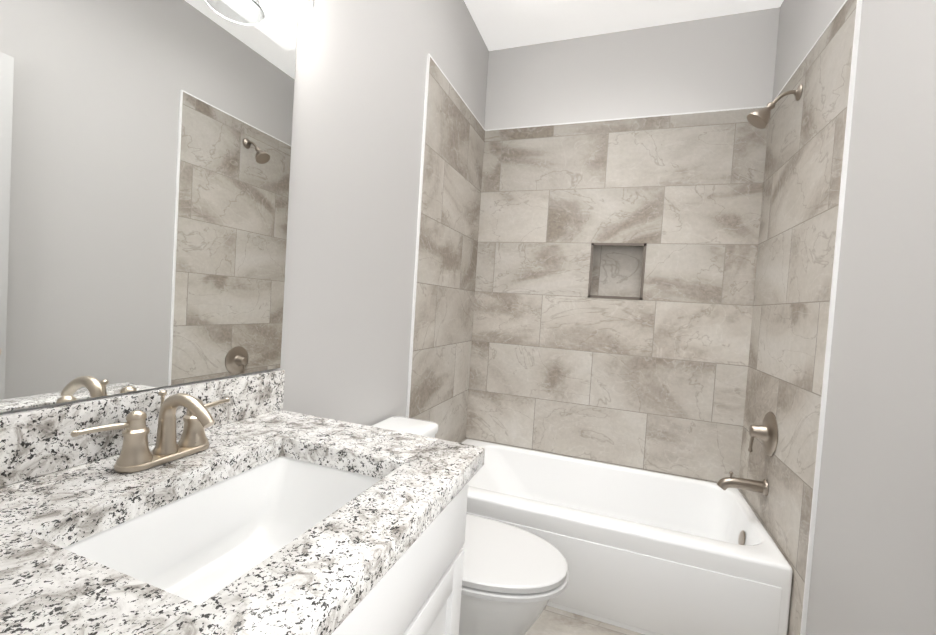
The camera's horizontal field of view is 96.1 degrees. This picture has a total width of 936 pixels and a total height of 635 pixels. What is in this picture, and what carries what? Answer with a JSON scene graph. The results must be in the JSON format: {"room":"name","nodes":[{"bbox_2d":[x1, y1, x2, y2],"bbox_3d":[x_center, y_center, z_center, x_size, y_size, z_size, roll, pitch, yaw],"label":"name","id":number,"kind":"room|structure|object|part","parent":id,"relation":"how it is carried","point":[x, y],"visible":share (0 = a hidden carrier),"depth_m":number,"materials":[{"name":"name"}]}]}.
{"room":"bathroom","nodes":[
{"label":"bathroom","id":0,"kind":"room"},
{"bbox_2d":[0,0,488,442],"bbox_3d":[-0.401,-0.243,1.548,0.130,2.764,2.744,4,2,20],"label":"wall","id":1,"kind":"structure","parent":0,"point":[358,111],"depth_m":1.58,"materials":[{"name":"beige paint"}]},
{"bbox_2d":[0,0,297,412],"bbox_3d":[-0.616,-0.341,0.749,0.008,0.963,0.797,4,2,20],"label":"mirror","id":2,"kind":"object","parent":1,"relation":"attached to","point":[145,152],"visible":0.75,"depth_m":0.78,"materials":[{"name":"clear glass"}]},
{"bbox_2d":[264,0,316,14],"bbox_3d":[-0.493,-0.885,0.765,0.152,0.289,0.640,4,2,20],"label":"sconce","id":3,"kind":"object","parent":1,"relation":"attached to","point":[314,4],"visible":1,"depth_m":1.02,"materials":[{"name":"white glass"}]},
{"bbox_2d":[525,605,643,634],"bbox_3d":[-0.054,1.228,0.436,1.735,0.060,4.624,4,2,20],"label":"floor","id":4,"kind":"structure","parent":0,"point":[552,621],"depth_m":1.62,"materials":[{"name":"tile"}]},
{"bbox_2d":[0,369,484,634],"bbox_3d":[-0.402,0.657,0.667,0.600,1.023,0.826,4,2,20],"label":"bathroom vanity","id":5,"kind":"object","parent":4,"relation":"on","point":[240,505],"visible":1,"depth_m":0.67,"materials":[{"name":"stone"}]},
{"bbox_2d":[70,390,229,473],"bbox_3d":[-0.506,0.196,0.748,0.138,0.122,0.274,4,2,20],"label":"faucet","id":6,"kind":"object","parent":5,"relation":"on","point":[194,453],"depth_m":0.74,"materials":[{"name":"silver metal"}]},
{"bbox_2d":[372,416,568,634],"bbox_3d":[-0.045,0.798,1.426,0.754,0.738,0.438,4,2,20],"label":"toilet","id":7,"kind":"object","parent":4,"relation":"on","point":[514,580],"visible":0.33,"depth_m":1.28,"materials":[{"name":"ceramic"}]},
{"bbox_2d":[461,439,792,634],"bbox_3d":[0.539,0.995,2.037,1.469,0.380,0.740,4,2,20],"label":"bathtub","id":8,"kind":"object","parent":4,"relation":"on","point":[644,552],"visible":0.81,"depth_m":1.67,"materials":[{"name":"ceramic"}]},
{"bbox_2d":[464,0,782,50],"bbox_3d":[0.443,-1.616,1.232,1.735,0.100,2.744,4,2,20],"label":"ceiling","id":9,"kind":"structure","parent":0,"point":[502,24],"depth_m":2.21,"materials":[{"name":"paint"}]},
{"bbox_2d":[469,7,779,482],"bbox_3d":[0.779,-0.198,2.459,1.495,2.764,0.230,4,2,20],"label":"wall","id":10,"kind":"structure","parent":0,"point":[703,356],"depth_m":2.31,"materials":[{"name":"tile"}]},
{"bbox_2d":[406,0,861,634],"bbox_3d":[0.475,0.048,1.665,1.495,2.284,1.664,4,2,20],"label":"trim","id":11,"kind":"structure","parent":10,"relation":"attached to","point":[832,308],"depth_m":1.35,"materials":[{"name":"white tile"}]},
{"bbox_2d":[737,0,935,634],"bbox_3d":[1.106,-0.132,1.005,0.130,2.764,2.744,4,2,20],"label":"wall","id":12,"kind":"structure","parent":0,"point":[873,570],"depth_m":1.22,"materials":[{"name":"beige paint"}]},
{"bbox_2d":[717,84,802,495],"bbox_3d":[1.211,-0.102,1.763,0.179,1.701,0.180,4,2,20],"label":"shower","id":13,"kind":"object","parent":12,"relation":"attached to","point":[766,432],"visible":1,"depth_m":1.74,"materials":[{"name":"silver metal"}]},
{"bbox_3d":[1.161,0.704,1.788,0.179,0.085,0.068,4,2,20],"label":"spout","id":14,"kind":"part","parent":13,"relation":"part of","materials":[{"name":"silver metal"}]}
]}

